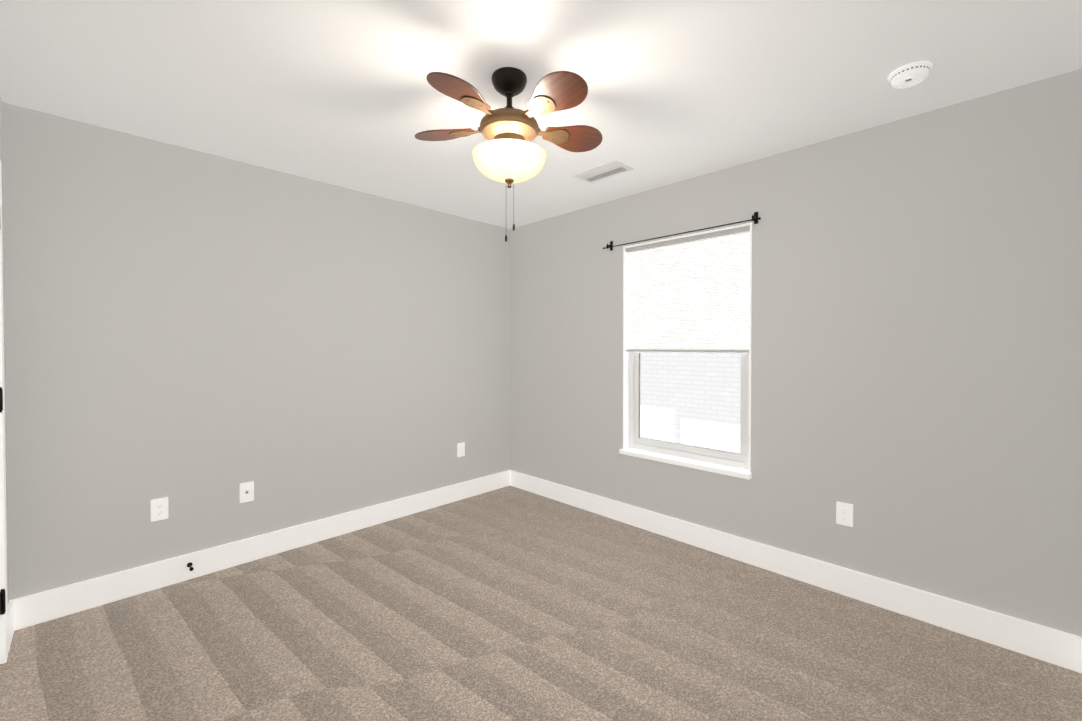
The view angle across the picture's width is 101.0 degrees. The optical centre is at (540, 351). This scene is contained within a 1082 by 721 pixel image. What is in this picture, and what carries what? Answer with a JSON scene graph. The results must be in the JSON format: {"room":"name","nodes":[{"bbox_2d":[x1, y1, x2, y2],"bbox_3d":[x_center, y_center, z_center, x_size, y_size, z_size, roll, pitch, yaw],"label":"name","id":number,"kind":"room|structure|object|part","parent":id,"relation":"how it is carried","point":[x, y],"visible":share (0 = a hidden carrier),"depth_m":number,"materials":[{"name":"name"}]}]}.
{"room":"empty bedroom","nodes":[
{"label":"empty bedroom","id":0,"kind":"room"},
{"bbox_2d":[0,97,8,605],"bbox_3d":[-1.260,0.090,0.765,3.530,2.440,0.140,1,1,45],"label":"wall","id":1,"kind":"structure","parent":0,"point":[1,142],"depth_m":2.03,"materials":[{"name":"grey paint"}]},
{"bbox_2d":[0,161,7,663],"bbox_3d":[-1.983,0.253,1.493,0.976,2.098,0.157,1,1,45],"label":"door frame","id":2,"kind":"structure","parent":1,"relation":"attached to","point":[3,617],"depth_m":1.85,"materials":[{"name":"white wood"}]},
{"bbox_2d":[0,387,5,614],"bbox_3d":[-2.232,0.243,1.836,0.036,1.694,0.020,1,1,45],"label":"door hinges","id":3,"kind":"object","parent":2,"relation":"attached to","point":[2,602],"visible":1,"depth_m":1.85,"materials":[{"name":"black metal"}]},
{"bbox_2d":[1079,642,1081,672],"bbox_3d":[1.113,1.239,0.682,0.020,0.145,3.060,1,1,45],"label":"baseboard","id":4,"kind":"structure","parent":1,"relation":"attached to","point":[1080,643],"depth_m":1.80,"materials":[{"name":"white"}]},
{"bbox_2d":[2,102,509,600],"bbox_3d":[-1.430,0.062,3.203,0.140,2.440,3.370,1,1,45],"label":"wall","id":5,"kind":"structure","parent":0,"point":[194,338],"depth_m":2.62,"materials":[{"name":"grey paint"}]},
{"bbox_2d":[151,497,167,521],"bbox_3d":[-2.088,0.861,2.441,0.008,0.117,0.073,1,1,45],"label":"electrical outlet","id":6,"kind":"object","parent":5,"relation":"attached to","point":[159,508],"visible":1,"depth_m":2.44,"materials":[{"name":"white plastic"}]},
{"bbox_2d":[240,481,253,502],"bbox_3d":[-1.798,0.858,2.728,0.018,0.117,0.073,1,1,45],"label":"outlet","id":7,"kind":"object","parent":5,"relation":"attached to","point":[246,491],"visible":1,"depth_m":2.73,"materials":[{"name":"white plastic"}]},
{"bbox_2d":[7,470,510,637],"bbox_3d":[-1.384,1.210,3.149,0.020,0.145,3.060,1,1,45],"label":"baseboard","id":8,"kind":"structure","parent":5,"relation":"attached to","point":[26,611],"depth_m":2.62,"materials":[{"name":"white wood"}]},
{"bbox_2d":[187,562,193,570],"bbox_3d":[-1.963,1.205,2.499,0.078,0.026,0.026,1,1,45],"label":"doorstop","id":9,"kind":"object","parent":8,"relation":"attached to","point":[189,564],"visible":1,"depth_m":2.50,"materials":[{"name":"black metal"}]},
{"bbox_2d":[457,442,464,456],"bbox_3d":[-0.692,0.845,3.853,0.008,0.117,0.073,1,1,45],"label":"electrical outlet","id":10,"kind":"object","parent":5,"relation":"attached to","point":[460,449],"visible":1,"depth_m":3.85,"materials":[{"name":"white plastic"}]},
{"bbox_2d":[0,485,1081,720],"bbox_3d":[-0.125,1.347,1.928,3.810,0.100,3.370,1,1,45],"label":"floor","id":11,"kind":"structure","parent":0,"point":[510,603],"depth_m":1.98,"materials":[{"name":"carpet"}]},
{"bbox_2d":[0,0,1081,228],"bbox_3d":[-0.125,-1.193,1.899,3.810,0.100,3.370,1,1,45],"label":"ceiling","id":12,"kind":"structure","parent":0,"point":[343,93],"depth_m":1.83,"materials":[{"name":"white paint"}]},
{"bbox_2d":[415,67,601,241],"bbox_3d":[-0.124,-0.801,1.836,0.810,0.682,0.821,1,1,45],"label":"fan","id":13,"kind":"object","parent":12,"relation":"hanging from","point":[509,152],"visible":1,"depth_m":1.77,"materials":[{"name":"brown wood"}]},
{"label":"blade","id":14,"kind":"part","parent":13,"relation":"part of","materials":[{"name":"brown wood"}]},
{"label":"blade","id":15,"kind":"part","parent":13,"relation":"part of","materials":[{"name":"brown wood"}]},
{"bbox_3d":[-0.132,-0.771,1.861,0.308,0.104,0.308,1,1,45],"label":"lamp shade","id":16,"kind":"part","parent":13,"relation":"part of","materials":[{"name":"white glass"}]},
{"bbox_3d":[-0.132,-0.852,1.860,0.246,0.278,0.246,1,1,45],"label":"motor","id":17,"kind":"part","parent":13,"relation":"part of","materials":[{"name":"brown metal"}]},
{"bbox_3d":[-0.130,-0.580,1.863,0.032,0.240,0.033,1,1,45],"label":"chain","id":18,"kind":"part","parent":13,"relation":"part of","materials":[{"name":"brown metal"}]},
{"bbox_3d":[0.054,-0.939,1.631,0.172,0.006,0.272,16,-10,-38],"label":"blade","id":19,"kind":"part","parent":13,"relation":"part of","materials":[{"name":"brown wood"}]},
{"bbox_3d":[0.142,-0.943,1.966,0.272,0.006,0.172,0,-12,-21],"label":"blade","id":20,"kind":"part","parent":13,"relation":"part of","materials":[{"name":"brown wood"}]},
{"bbox_2d":[572,160,632,183],"bbox_3d":[0.393,-1.148,2.857,0.340,0.012,0.190,1,1,45],"label":"ceiling vent","id":21,"kind":"object","parent":12,"relation":"in","point":[604,171],"visible":1,"depth_m":2.83,"materials":[{"name":"white metal"}]},
{"bbox_2d":[888,61,931,88],"bbox_3d":[1.502,-1.118,1.817,0.140,0.048,0.140,1,1,45],"label":"smoke detector","id":22,"kind":"object","parent":12,"relation":"attached to","point":[909,75],"visible":1,"depth_m":1.78,"materials":[{"name":"white plastic"}]},
{"bbox_2d":[510,69,1081,636],"bbox_3d":[1.010,0.064,3.062,3.530,2.440,0.140,1,1,45],"label":"wall","id":23,"kind":"structure","parent":0,"point":[916,341],"depth_m":2.25,"materials":[{"name":"grey paint"}]},
{"bbox_2d":[603,212,760,250],"bbox_3d":[0.895,-0.808,3.025,1.137,0.070,0.059,1,1,45],"label":"curtain rod","id":24,"kind":"object","parent":23,"relation":"attached to","point":[755,218],"visible":1,"depth_m":2.88,"materials":[{"name":"black metal"}]},
{"bbox_2d":[619,223,751,478],"bbox_3d":[0.980,-0.011,3.062,0.937,1.550,0.171,1,1,45],"label":"window","id":25,"kind":"structure","parent":23,"relation":"in","point":[692,295],"depth_m":3.03,"materials":[{"name":"white plastic"}]},
{"bbox_3d":[0.966,-0.387,3.044,0.897,0.774,0.040,1,1,45],"label":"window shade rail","id":26,"kind":"part","parent":25,"relation":"part of","materials":[{"name":"white fabric"}]},
{"bbox_2d":[626,231,749,349],"bbox_3d":[0.966,-0.380,3.044,0.893,0.728,0.020,1,1,45],"label":"shade","id":27,"kind":"object","parent":25,"relation":"attached to","point":[692,295],"depth_m":2.99,"materials":[{"name":"white fabric"}]},
{"bbox_3d":[1.015,-0.022,3.098,0.901,1.506,0.070,1,1,45],"label":"frame","id":28,"kind":"part","parent":25,"relation":"part of","materials":[{"name":"white plastic"}]},
{"bbox_3d":[1.017,-0.024,3.099,0.753,1.354,0.034,1,1,45],"label":"glass","id":29,"kind":"part","parent":25,"relation":"part of","materials":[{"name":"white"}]},
{"bbox_2d":[511,470,1081,672],"bbox_3d":[0.954,1.212,3.018,3.530,0.145,0.020,1,1,45],"label":"baseboard","id":30,"kind":"structure","parent":23,"relation":"attached to","point":[1047,644],"depth_m":2.34,"materials":[{"name":"white wood"}]},
{"bbox_2d":[836,502,852,526],"bbox_3d":[1.613,0.862,2.370,0.073,0.117,0.008,1,1,45],"label":"outlet","id":31,"kind":"object","parent":23,"relation":"attached to","point":[844,513],"visible":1,"depth_m":2.37,"materials":[{"name":"white plastic"}]}
]}

